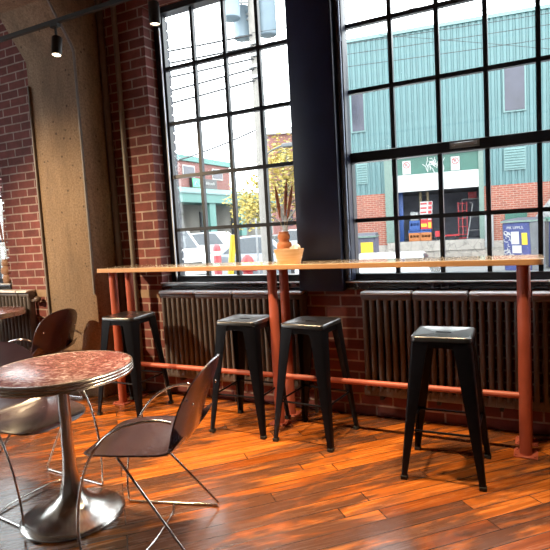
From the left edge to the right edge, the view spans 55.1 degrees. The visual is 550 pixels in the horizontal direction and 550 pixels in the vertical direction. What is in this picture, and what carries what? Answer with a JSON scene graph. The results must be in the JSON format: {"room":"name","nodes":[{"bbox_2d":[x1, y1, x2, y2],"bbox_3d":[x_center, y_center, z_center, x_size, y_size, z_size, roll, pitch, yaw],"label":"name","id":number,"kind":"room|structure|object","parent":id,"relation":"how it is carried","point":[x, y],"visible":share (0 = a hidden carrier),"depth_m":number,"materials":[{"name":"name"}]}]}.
{"room":"cafe","nodes":[
{"label":"cafe","id":0,"kind":"room"},
{"bbox_2d":[0,0,126,397],"bbox_3d":[-3.610,-0.334,0.981,0.597,3.620,8.540,-1,6,27],"label":"concrete column","id":1,"kind":"structure","parent":0,"point":[51,80],"depth_m":4.47,"materials":[{"name":"beige concrete"}]},
{"bbox_2d":[27,87,50,314],"bbox_3d":[-2.050,-0.278,4.656,0.022,2.700,0.022,-1,6,27],"label":"conduit","id":2,"kind":"object","parent":1,"relation":"attached to","point":[28,88],"visible":0.66,"depth_m":4.62,"materials":[{"name":"black metal"}]},
{"bbox_2d":[47,0,95,294],"bbox_3d":[-1.666,-1.066,4.182,0.022,2.506,0.357,-1,6,27],"label":"conduit","id":3,"kind":"object","parent":1,"relation":"attached to","point":[48,1],"visible":0.94,"depth_m":4.33,"materials":[{"name":"brown metal"}]},
{"bbox_2d":[166,22,184,274],"bbox_3d":[0.604,-0.973,3.859,12.400,4.520,0.090,-1,6,27],"label":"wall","id":4,"kind":"structure","parent":0,"point":[166,22],"depth_m":4.62,"materials":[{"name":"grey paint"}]},
{"bbox_2d":[0,389,549,549],"bbox_3d":[-1.166,1.484,0.097,12.200,0.120,8.820,-1,6,27],"label":"floor","id":5,"kind":"structure","parent":0,"point":[289,493],"depth_m":2.79,"materials":[{"name":"brown wood"}]},
{"bbox_2d":[0,306,26,318],"bbox_3d":[-2.656,0.714,4.907,0.685,0.754,0.685,-1,6,27],"label":"round table","id":6,"kind":"object","parent":5,"relation":"on","point":[5,311],"visible":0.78,"depth_m":4.84,"materials":[{"name":"red stone"}]},
{"bbox_2d":[0,289,40,348],"bbox_3d":[-3.048,0.606,5.545,1.764,0.903,0.126,-1,6,27],"label":"radiator","id":7,"kind":"object","parent":5,"relation":"on","point":[24,326],"visible":0.61,"depth_m":5.23,"materials":[{"name":"brown metal"}]},
{"bbox_2d":[8,308,82,397],"bbox_3d":[-1.947,0.685,4.397,0.598,0.817,0.544,-1,5,23],"label":"shell chair","id":8,"kind":"object","parent":5,"relation":"on","point":[54,334],"visible":0.64,"depth_m":4.24,"materials":[{"name":"brown wood"}]},
{"bbox_2d":[0,341,103,526],"bbox_3d":[-1.345,0.786,2.836,0.598,0.817,0.544,0,6,32],"label":"shell chair","id":9,"kind":"object","parent":5,"relation":"on","point":[23,416],"visible":0.64,"depth_m":2.87,"materials":[{"name":"silver plastic"}]},
{"bbox_2d":[0,350,133,543],"bbox_3d":[-1.024,0.821,2.598,0.685,0.754,0.685,-1,6,27],"label":"round table","id":10,"kind":"object","parent":5,"relation":"on","point":[52,520],"visible":0.99,"depth_m":2.54,"materials":[{"name":"silver metal"}]},
{"bbox_2d":[97,311,173,417],"bbox_3d":[-1.125,0.687,4.163,0.426,0.762,0.426,-1,5,25],"label":"bar stool","id":11,"kind":"object","parent":5,"relation":"on","point":[129,321],"visible":0.87,"depth_m":4.03,"materials":[{"name":"black metal"}]},
{"bbox_2d":[76,354,219,549],"bbox_3d":[-0.526,0.777,2.407,0.598,0.817,0.544,-2,5,10],"label":"shell chair","id":12,"kind":"object","parent":5,"relation":"on","point":[148,436],"visible":1,"depth_m":2.28,"materials":[{"name":"brown wood"}]},
{"bbox_2d":[158,290,318,412],"bbox_3d":[-0.314,0.571,4.154,1.365,0.903,0.126,-1,6,27],"label":"radiator","id":13,"kind":"object","parent":5,"relation":"on","point":[190,317],"visible":0.64,"depth_m":4.21,"materials":[{"name":"brown metal"}]},
{"bbox_2d":[209,314,290,439],"bbox_3d":[-0.188,0.675,3.676,0.426,0.762,0.426,-1,5,26],"label":"bar stool","id":14,"kind":"object","parent":5,"relation":"on","point":[246,338],"visible":0.85,"depth_m":3.56,"materials":[{"name":"black metal"}]},
{"bbox_2d":[273,316,359,452],"bbox_3d":[0.255,0.672,3.431,0.426,0.762,0.426,0,6,32],"label":"bar stool","id":15,"kind":"object","parent":5,"relation":"on","point":[312,332],"visible":0.97,"depth_m":3.35,"materials":[{"name":"black metal"}]},
{"bbox_2d":[97,255,543,459],"bbox_3d":[0.102,0.475,3.700,3.196,1.124,0.350,-1,6,27],"label":"bar table","id":16,"kind":"object","parent":5,"relation":"on","point":[525,440],"visible":0.8,"depth_m":3.40,"materials":[{"name":"brown wood"}]},
{"bbox_2d":[277,231,291,248],"bbox_3d":[0.066,-0.200,3.731,0.108,0.216,0.108,-1,6,27],"label":"vase","id":17,"kind":"object","parent":16,"relation":"on","point":[283,237],"visible":0.56,"depth_m":3.69,"materials":[{"name":"ceramic"}]},
{"bbox_2d":[275,186,281,229],"bbox_3d":[0.028,-0.395,3.714,0.045,0.492,0.028,-1,6,27],"label":"dried grass","id":18,"kind":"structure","parent":17,"relation":"in","point":[276,193],"depth_m":3.70,"materials":[{"name":"plant"}]},
{"bbox_2d":[284,179,287,215],"bbox_3d":[0.080,-0.412,3.707,0.046,0.522,0.026,-1,6,27],"label":"dried grass","id":19,"kind":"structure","parent":17,"relation":"in","point":[285,190],"depth_m":3.69,"materials":[{"name":"plant"}]},
{"bbox_2d":[286,184,292,230],"bbox_3d":[0.102,-0.392,3.690,0.089,0.482,0.025,-1,6,27],"label":"dried grass","id":20,"kind":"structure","parent":17,"relation":"in","point":[291,189],"depth_m":3.67,"materials":[{"name":"plant"}]},
{"bbox_2d":[274,248,303,263],"bbox_3d":[0.095,-0.127,3.561,0.210,0.098,0.144,-1,6,27],"label":"serving bowl","id":21,"kind":"object","parent":16,"relation":"on","point":[283,256],"visible":0.98,"depth_m":3.50,"materials":[{"name":"brown wood"}]},
{"bbox_2d":[289,243,301,257],"bbox_3d":[0.138,-0.159,3.523,0.080,0.106,0.054,-1,6,27],"label":"paper napkin","id":22,"kind":"object","parent":21,"relation":"in","point":[295,246],"visible":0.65,"depth_m":3.52,"materials":[{"name":"white paper"}]},
{"bbox_2d":[400,326,491,491],"bbox_3d":[0.928,0.682,2.866,0.426,0.762,0.426,-1,5,25],"label":"bar stool","id":23,"kind":"object","parent":5,"relation":"on","point":[462,340],"visible":1,"depth_m":2.76,"materials":[{"name":"black metal"}]},
{"bbox_2d":[360,290,532,411],"bbox_3d":[1.093,0.552,3.438,1.052,0.903,0.126,-1,6,27],"label":"radiator","id":24,"kind":"object","parent":5,"relation":"on","point":[381,368],"visible":0.71,"depth_m":3.42,"materials":[{"name":"brown metal"}]},
{"bbox_2d":[532,290,549,412],"bbox_3d":[2.031,0.540,2.962,1.052,0.903,0.126,-1,6,27],"label":"radiator","id":25,"kind":"object","parent":5,"relation":"on","point":[543,296],"visible":0.99,"depth_m":3.14,"materials":[{"name":"brown metal"}]},
{"bbox_2d":[0,0,549,434],"bbox_3d":[0.636,-0.810,3.698,12.200,3.620,0.201,-1,6,27],"label":"wall","id":26,"kind":"structure","parent":0,"point":[18,190],"depth_m":4.47,"materials":[{"name":"red brick"}]},
{"bbox_2d":[0,196,11,288],"bbox_3d":[-3.319,-1.017,5.667,1.370,2.330,0.224,-1,6,27],"label":"window","id":27,"kind":"structure","parent":26,"relation":"in","point":[2,285],"depth_m":5.42,"materials":[{"name":"black metal"}]},
{"bbox_2d":[1,259,11,282],"bbox_3d":[-2.772,-0.040,5.459,0.126,0.251,0.126,-1,6,27],"label":"vase","id":28,"kind":"object","parent":27,"relation":"on","point":[4,270],"visible":0.58,"depth_m":5.41,"materials":[{"name":"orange ceramic"}]},
{"bbox_2d":[0,222,5,258],"bbox_3d":[-2.823,-0.326,5.452,0.070,0.688,0.026,-1,6,27],"label":"dried grass","id":29,"kind":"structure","parent":28,"relation":"in","point":[1,234],"depth_m":5.44,"materials":[{"name":"plant"}]},
{"bbox_2d":[3,218,6,258],"bbox_3d":[-2.770,-0.286,5.430,0.036,0.606,0.025,-1,6,27],"label":"dried grass","id":30,"kind":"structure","parent":28,"relation":"in","point":[3,218],"depth_m":5.41,"materials":[{"name":"plant"}]},
{"bbox_2d":[34,290,162,297],"bbox_3d":[-1.820,0.172,4.942,1.930,0.070,0.008,-1,6,27],"label":"trim","id":31,"kind":"structure","parent":26,"relation":"attached to","point":[42,293],"depth_m":4.59,"materials":[{"name":"brown wood"}]},
{"bbox_2d":[94,0,128,389],"bbox_3d":[-1.407,-0.771,4.587,0.060,3.620,0.060,-1,6,27],"label":"conduit","id":32,"kind":"object","parent":26,"relation":"attached to","point":[99,14],"visible":0.64,"depth_m":4.54,"materials":[{"name":"brown metal"}]},
{"bbox_2d":[110,6,145,390],"bbox_3d":[-1.269,-0.773,4.528,0.046,3.620,0.046,-1,6,27],"label":"conduit","id":33,"kind":"object","parent":26,"relation":"attached to","point":[113,9],"visible":0.88,"depth_m":4.50,"materials":[{"name":"brown metal"}]},
{"bbox_2d":[153,0,299,289],"bbox_3d":[-0.384,-1.054,4.174,1.345,2.330,0.224,-1,6,27],"label":"window","id":34,"kind":"structure","parent":26,"relation":"in","point":[239,280],"depth_m":4.29,"materials":[{"name":"black metal"}]},
{"bbox_2d":[285,0,346,290],"bbox_3d":[0.311,-1.249,3.761,0.333,2.720,0.270,-1,6,27],"label":"pilaster","id":35,"kind":"object","parent":26,"relation":"attached to","point":[310,31],"visible":0.8,"depth_m":3.66,"materials":[{"name":"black paint"}]},
{"bbox_2d":[333,0,350,280],"bbox_3d":[0.445,-1.278,3.604,0.046,2.650,0.045,-1,6,27],"label":"conduit","id":36,"kind":"object","parent":26,"relation":"attached to","point":[337,38],"visible":1,"depth_m":3.62,"materials":[{"name":"black metal"}]},
{"bbox_2d":[339,0,355,280],"bbox_3d":[0.475,-1.284,3.671,0.042,2.654,0.085,-1,6,27],"label":"trim","id":37,"kind":"structure","parent":26,"relation":"attached to","point":[341,2],"depth_m":3.68,"materials":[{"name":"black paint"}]},
{"bbox_2d":[344,0,549,289],"bbox_3d":[1.568,-1.079,3.181,2.535,2.330,0.224,-1,6,27],"label":"window","id":38,"kind":"structure","parent":26,"relation":"in","point":[443,279],"depth_m":3.46,"materials":[{"name":"black metal"}]},
{"label":"outside","id":39,"kind":"structure","parent":0,"visible":0},
{"bbox_2d":[346,32,548,48],"bbox_3d":[6.080,-5.367,12.529,9.852,2.264,0.012,-2,5,14],"label":"power line","id":40,"kind":"object","parent":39,"point":[346,32],"visible":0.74,"depth_m":12.91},
{"bbox_3d":[-1.376,-2.302,-0.221,12.200,0.250,8.840,-1,6,27],"label":"ceiling","id":41,"kind":"structure","parent":0,"visible":0},
{"bbox_2d":[0,0,130,42],"bbox_3d":[-1.564,-2.068,3.485,9.100,0.831,0.026,-1,6,27],"label":"track","id":42,"kind":"object","parent":41,"relation":"hanging from","point":[111,3],"visible":1,"depth_m":3.42,"materials":[{"name":"black metal"}]},
{"bbox_2d":[50,22,61,57],"bbox_3d":[-1.446,-1.550,3.481,0.074,0.213,0.089,-1,6,27],"label":"track spotlight","id":43,"kind":"object","parent":42,"relation":"hanging from","point":[56,44],"visible":1,"depth_m":3.46,"materials":[{"name":"black metal"}]},
{"bbox_2d":[148,0,160,26],"bbox_3d":[-0.715,-1.575,3.112,0.070,0.183,0.066,-1,6,27],"label":"track spotlight","id":44,"kind":"object","parent":42,"relation":"hanging from","point":[153,5],"visible":1,"depth_m":3.09,"materials":[{"name":"black metal"}]},
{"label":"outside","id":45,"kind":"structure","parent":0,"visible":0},
{"bbox_2d":[2,265,549,277],"bbox_3d":[16.751,-3.043,44.038,130.000,0.100,86.165,-1,6,27],"label":"street","id":46,"kind":"structure","parent":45,"point":[460,268],"depth_m":17.31,"materials":[{"name":"grey asphalt"}]},
{"bbox_2d":[0,154,287,274],"bbox_3d":[-8.208,-4.367,36.516,10.660,6.650,20.100,-1,6,27],"label":"building","id":47,"kind":"structure","parent":46,"relation":"on","point":[219,214],"depth_m":34.41,"materials":[{"name":"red brick"}]},
{"bbox_2d":[189,178,216,189],"bbox_3d":[-4.714,-6.058,35.000,0.261,0.640,2.900,-1,6,27],"label":"shop sign","id":48,"kind":"object","parent":47,"relation":"attached to","point":[194,182],"visible":0.66,"depth_m":34.52,"materials":[{"name":"white plastic"}]},
{"bbox_2d":[181,231,214,274],"bbox_3d":[-3.506,-0.571,17.376,1.894,1.860,4.612,-6,5,-25],"label":"car","id":49,"kind":"object","parent":46,"relation":"on","point":[193,253],"visible":0.09,"depth_m":16.03,"materials":[{"name":"white paint"}]},
{"bbox_2d":[185,262,206,274],"bbox_3d":[-2.523,-0.099,15.360,1.350,0.516,0.082,-6,5,-25],"label":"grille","id":50,"kind":"object","parent":49,"relation":"attached to","point":[186,272],"depth_m":15.41,"materials":[{"name":"white"}]},
{"bbox_2d":[191,231,231,254],"bbox_3d":[-2.793,-1.351,26.736,4.612,1.720,1.844,-2,5,19],"label":"car","id":51,"kind":"object","parent":46,"relation":"on","point":[222,239],"visible":0.06,"depth_m":26.02,"materials":[{"name":"silver metal"}]},
{"bbox_2d":[213,244,221,274],"bbox_3d":[-1.241,0.027,11.589,0.177,1.410,0.177,-1,6,27],"label":"bollard","id":52,"kind":"object","parent":46,"relation":"on","point":[216,248],"visible":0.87,"depth_m":11.48,"materials":[{"name":"red paint"}]},
{"bbox_2d":[228,235,234,273],"bbox_3d":[-0.863,0.025,10.258,0.325,1.615,0.117,-2,5,10],"label":"post","id":53,"kind":"object","parent":46,"relation":"on","point":[232,239],"visible":0.21,"depth_m":10.16,"materials":[{"name":"yellow paint"}]},
{"bbox_2d":[222,184,258,221],"bbox_3d":[-1.283,-2.495,24.901,2.435,4.146,2.271,-3,5,0],"label":"autumn tree","id":54,"kind":"object","parent":46,"relation":"on","point":[243,189],"visible":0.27,"depth_m":24.68,"materials":[{"name":"yellow plant"}]},
{"bbox_2d":[241,254,256,273],"bbox_3d":[-0.541,0.163,10.889,0.400,1.180,0.300,-1,6,27],"label":"fire hydrant","id":55,"kind":"object","parent":46,"relation":"on","point":[247,258],"visible":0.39,"depth_m":10.77,"materials":[{"name":"red metal"}]},
{"bbox_2d":[225,0,276,273],"bbox_3d":[-0.566,-4.334,13.970,1.224,9.601,1.244,-1,6,27],"label":"utility pole","id":56,"kind":"object","parent":46,"relation":"on","point":[240,14],"visible":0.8,"depth_m":13.81,"materials":[{"name":"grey wood"}]},
{"bbox_2d":[169,34,251,51],"bbox_3d":[-10.469,-5.004,14.241,19.886,1.447,0.045,-3,5,3],"label":"power line","id":57,"kind":"object","parent":56,"relation":"attached to","point":[248,35],"visible":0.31,"depth_m":13.68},
{"bbox_2d":[170,46,252,63],"bbox_3d":[-10.452,-4.705,14.267,19.886,1.447,0.045,-3,5,3],"label":"power line","id":58,"kind":"object","parent":56,"relation":"attached to","point":[188,59],"visible":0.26,"depth_m":13.72,"materials":[{"name":"black rubber"}]},
{"bbox_2d":[170,58,253,77],"bbox_3d":[-10.419,-4.129,14.316,19.887,2.005,0.045,-3,5,3],"label":"power line","id":59,"kind":"object","parent":56,"relation":"attached to","point":[245,60],"visible":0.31,"depth_m":13.74,"materials":[{"name":"black rubber"}]},
{"bbox_2d":[172,68,253,90],"bbox_3d":[-10.381,-3.464,14.374,19.890,2.841,0.045,-3,5,3],"label":"power line","id":60,"kind":"object","parent":56,"relation":"attached to","point":[243,71],"visible":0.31,"depth_m":13.77,"materials":[{"name":"black rubber"}]},
{"bbox_2d":[173,80,254,103],"bbox_3d":[-10.360,-3.083,14.407,19.890,3.009,0.045,-3,5,3],"label":"power line","id":61,"kind":"object","parent":56,"relation":"attached to","point":[247,82],"visible":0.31,"depth_m":13.79,"materials":[{"name":"black rubber"}]},
{"bbox_2d":[176,130,254,160],"bbox_3d":[-4.936,-4.594,20.348,0.045,1.138,15.718,-7,6,-35],"label":"power line","id":62,"kind":"object","parent":56,"relation":"attached to","point":[253,130],"visible":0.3,"depth_m":15.80,"materials":[{"name":"black rubber"}]},
{"bbox_2d":[252,7,416,32],"bbox_3d":[11.697,-6.509,9.131,26.190,0.445,0.014,-1,5,20],"label":"power line","id":63,"kind":"object","parent":56,"relation":"attached to","point":[416,7],"visible":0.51,"depth_m":12.62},
{"bbox_2d":[253,0,544,44],"bbox_3d":[11.669,-6.200,9.068,26.166,0.445,0.014,-1,5,21],"label":"power line","id":64,"kind":"object","parent":56,"relation":"attached to","point":[540,0],"visible":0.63,"depth_m":12.10,"materials":[{"name":"black rubber"}]},
{"bbox_2d":[253,13,548,56],"bbox_3d":[11.641,-5.891,9.005,26.145,0.445,0.014,-1,5,21],"label":"power line","id":65,"kind":"object","parent":56,"relation":"attached to","point":[544,13],"visible":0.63,"depth_m":12.10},
{"bbox_2d":[254,38,549,78],"bbox_3d":[11.582,-5.324,8.875,26.106,0.445,0.014,-1,5,22],"label":"power line","id":66,"kind":"object","parent":56,"relation":"attached to","point":[545,38],"visible":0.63,"depth_m":12.00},
{"bbox_2d":[263,24,549,65],"bbox_3d":[11.610,-5.632,8.938,26.125,0.445,0.014,-1,5,21],"label":"power line","id":67,"kind":"object","parent":56,"relation":"attached to","point":[547,24],"visible":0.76,"depth_m":12.05,"materials":[{"name":"black rubber"}]},
{"bbox_2d":[255,218,259,273],"bbox_3d":[-0.404,-0.376,12.560,0.041,1.950,0.041,-7,6,-40],"label":"post","id":68,"kind":"object","parent":46,"relation":"on","point":[255,218],"visible":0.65,"depth_m":12.51,"materials":[{"name":"grey metal"}]},
{"bbox_2d":[221,234,298,274],"bbox_3d":[-0.143,-0.609,17.699,4.312,1.500,1.794,-1,5,21],"label":"car","id":69,"kind":"object","parent":46,"relation":"on","point":[247,243],"visible":0.09,"depth_m":17.12,"materials":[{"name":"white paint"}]},
{"bbox_2d":[226,132,295,232],"bbox_3d":[0.376,-3.304,22.693,4.917,5.952,4.882,-5,5,-22],"label":"autumn tree","id":70,"kind":"object","parent":46,"relation":"on","point":[282,158],"visible":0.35,"depth_m":22.30,"materials":[{"name":"yellow plant"}]},
{"bbox_2d":[268,142,291,153],"bbox_3d":[0.223,-2.336,19.005,1.780,4.670,0.240,-1,6,27],"label":"street lamp","id":71,"kind":"object","parent":46,"relation":"on","point":[283,145],"visible":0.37,"depth_m":18.58,"materials":[{"name":"grey metal"}]},
{"bbox_2d":[266,127,296,233],"bbox_3d":[6.421,-10.854,64.415,14.600,13.100,8.500,-3,5,-2],"label":"apartment block","id":72,"kind":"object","parent":46,"relation":"on","point":[283,130],"visible":0.04,"depth_m":60.15,"materials":[{"name":"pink brick"}]},
{"bbox_2d":[281,229,296,243],"bbox_3d":[1.554,-1.820,30.000,4.412,1.600,1.844,-1,5,21],"label":"car","id":73,"kind":"object","parent":46,"relation":"on","point":[293,233],"visible":0.02,"depth_m":29.34,"materials":[{"name":"silver metal"}]},
{"bbox_2d":[358,232,378,253],"bbox_3d":[2.681,-0.588,16.238,1.000,1.390,1.080,-2,5,17],"label":"dumpster","id":74,"kind":"object","parent":46,"relation":"on","point":[368,242],"visible":0.2,"depth_m":15.69,"materials":[{"name":"blue metal"}]},
{"bbox_2d":[359,251,440,272],"bbox_3d":[2.246,0.108,10.039,1.794,1.120,4.312,-2,5,19],"label":"car","id":75,"kind":"object","parent":46,"relation":"on","point":[405,254],"visible":0.09,"depth_m":9.03,"materials":[{"name":"white paint"}]},
{"bbox_2d":[347,4,549,256],"bbox_3d":[10.811,-5.135,21.913,15.450,8.540,9.140,-2,5,19],"label":"warehouse","id":76,"kind":"structure","parent":46,"relation":"on","point":[512,91],"depth_m":18.77,"materials":[{"name":"teal metal"}]},
{"bbox_2d":[398,193,404,241],"bbox_3d":[4.793,-2.207,20.143,0.250,1.860,0.120,-2,5,19],"label":"panel","id":77,"kind":"object","parent":76,"relation":"in","point":[400,195],"visible":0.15,"depth_m":20.07,"materials":[{"name":"plastic"}]},
{"bbox_2d":[402,161,410,174],"bbox_3d":[4.826,-3.938,19.329,0.290,0.480,0.029,-2,5,19],"label":"no parking sign","id":78,"kind":"object","parent":76,"relation":"attached to","point":[406,165],"visible":1,"depth_m":19.33,"materials":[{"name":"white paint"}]},
{"bbox_2d":[409,233,420,240],"bbox_3d":[5.322,-1.449,20.037,0.400,0.310,0.504,-2,5,19],"label":"crate","id":79,"kind":"object","parent":76,"relation":"in","point":[412,236],"visible":0.93,"depth_m":19.82,"materials":[{"name":"orange plastic"}]},
{"bbox_2d":[408,229,431,232],"bbox_3d":[5.498,-1.668,19.952,0.840,0.110,0.504,-2,5,19],"label":"plastic tray","id":80,"kind":"object","parent":79,"relation":"on","point":[420,230],"visible":0.96,"depth_m":19.76,"materials":[{"name":"blue plastic"}]},
{"bbox_2d":[409,220,420,229],"bbox_3d":[5.315,-1.892,19.992,0.380,0.340,0.454,-2,5,19],"label":"plastic crate","id":81,"kind":"object","parent":80,"relation":"on","point":[413,225],"visible":1,"depth_m":19.80,"materials":[{"name":"blue plastic"}]},
{"bbox_2d":[410,212,418,220],"bbox_3d":[5.326,-2.237,20.078,0.300,0.320,0.306,-2,5,19],"label":"carton","id":82,"kind":"object","parent":81,"relation":"on","point":[411,213],"visible":0.67,"depth_m":19.94,"materials":[{"name":"white cardboard"}]},
{"bbox_2d":[421,221,431,228],"bbox_3d":[5.712,-1.882,19.854,0.400,0.300,0.456,-2,5,19],"label":"carton","id":83,"kind":"object","parent":80,"relation":"on","point":[424,224],"visible":0.97,"depth_m":19.64,"materials":[{"name":"red cardboard"}]},
{"bbox_3d":[5.697,-2.156,19.830,0.400,0.240,0.456,-2,5,19],"label":"carton","id":84,"kind":"object","parent":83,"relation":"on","visible":0},
{"bbox_2d":[420,210,432,214],"bbox_3d":[5.685,-2.357,19.812,0.440,0.155,0.456,-2,5,19],"label":"carton","id":85,"kind":"object","parent":84,"relation":"on","point":[422,212],"visible":0.94,"depth_m":19.61,"materials":[{"name":"white cardboard"}]},
{"bbox_2d":[420,205,432,209],"bbox_3d":[5.687,-2.517,19.795,0.440,0.155,0.456,-2,5,19],"label":"carton","id":86,"kind":"object","parent":85,"relation":"on","point":[431,206],"visible":0.9,"depth_m":19.59,"materials":[{"name":"red paint"}]},
{"bbox_2d":[420,201,432,205],"bbox_3d":[5.690,-2.676,19.777,0.440,0.155,0.456,-2,5,19],"label":"carton","id":87,"kind":"object","parent":86,"relation":"on","point":[427,203],"visible":0.94,"depth_m":19.57,"materials":[{"name":"white cardboard"}]},
{"bbox_2d":[419,192,421,213],"bbox_3d":[5.634,-2.265,20.322,0.110,1.850,0.105,-1,6,27],"label":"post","id":88,"kind":"object","parent":76,"relation":"in","point":[420,193],"visible":0.28,"depth_m":20.22,"materials":[{"name":"beige wood"}]},
{"bbox_2d":[420,232,431,240],"bbox_3d":[5.718,-1.459,19.898,0.400,0.310,0.504,-2,5,19],"label":"crate","id":89,"kind":"object","parent":76,"relation":"in","point":[424,236],"visible":0.99,"depth_m":19.67,"materials":[{"name":"orange plastic"}]},
{"bbox_2d":[392,169,478,192],"bbox_3d":[5.794,-3.398,19.132,2.990,0.610,0.185,-2,5,19],"label":"roller shutter","id":90,"kind":"object","parent":76,"relation":"hanging from","point":[462,178],"depth_m":19.05,"materials":[{"name":"white metal"}]},
{"bbox_2d":[435,231,458,239],"bbox_3d":[6.429,-1.494,19.648,0.850,0.339,0.500,-2,5,19],"label":"cart","id":91,"kind":"object","parent":76,"relation":"in","point":[437,233],"visible":0.91,"depth_m":19.50,"materials":[{"name":"red paint"}]},
{"bbox_2d":[451,156,459,169],"bbox_3d":[6.420,-3.980,18.768,0.290,0.480,0.029,-2,5,19],"label":"no parking sign","id":92,"kind":"object","parent":76,"relation":"attached to","point":[455,165],"visible":1,"depth_m":18.76,"materials":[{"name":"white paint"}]},
{"bbox_2d":[458,202,468,238],"bbox_3d":[6.950,-2.023,19.496,0.380,1.361,0.363,-2,5,19],"label":"hand truck","id":93,"kind":"object","parent":76,"relation":"in","point":[462,203],"visible":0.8,"depth_m":19.56,"materials":[{"name":"red paint"}]},
{"bbox_2d":[467,202,472,238],"bbox_3d":[7.142,-2.014,19.327,0.284,1.358,0.091,-4,5,-9],"label":"leaning pole","id":94,"kind":"object","parent":76,"relation":"in","point":[469,202],"visible":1,"depth_m":19.30,"materials":[{"name":"grey metal"}]},
{"bbox_2d":[461,198,479,236],"bbox_3d":[7.541,-2.187,20.250,0.700,1.490,0.400,-2,5,19],"label":"steel shelf","id":95,"kind":"object","parent":76,"relation":"in","point":[469,198],"visible":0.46,"depth_m":20.12,"materials":[{"name":"grey metal"}]},
{"bbox_2d":[468,191,476,198],"bbox_3d":[7.547,-3.058,20.152,0.300,0.240,0.306,-2,5,19],"label":"box","id":96,"kind":"object","parent":95,"relation":"on","point":[470,194],"visible":0.97,"depth_m":20.01,"materials":[{"name":"paint"}]},
{"bbox_2d":[500,216,545,269],"bbox_3d":[7.312,-0.893,15.502,0.980,1.600,0.860,-7,6,-38],"label":"dumpster","id":97,"kind":"object","parent":46,"relation":"on","point":[520,237],"visible":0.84,"depth_m":15.18,"materials":[{"name":"blue paint"}]},
{"bbox_2d":[511,232,518,243],"bbox_3d":[6.953,-1.073,15.256,0.038,0.360,0.230,-7,6,-38],"label":"poster","id":98,"kind":"object","parent":97,"relation":"attached to","point":[514,235],"depth_m":15.25,"materials":[{"name":"white paper"}]},
{"bbox_2d":[536,199,549,216],"bbox_3d":[9.189,-1.660,16.966,1.427,2.663,0.080,-2,5,19],"label":"ramp","id":99,"kind":"object","parent":46,"relation":"on","point":[545,214],"visible":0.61,"depth_m":17.04,"materials":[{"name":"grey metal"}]},
{"bbox_2d":[544,217,549,266],"bbox_3d":[9.072,-1.012,15.954,1.580,1.560,1.080,-2,5,19],"label":"dumpster","id":100,"kind":"object","parent":46,"relation":"on","point":[547,222],"visible":0.64,"depth_m":15.97,"materials":[{"name":"blue paint"}]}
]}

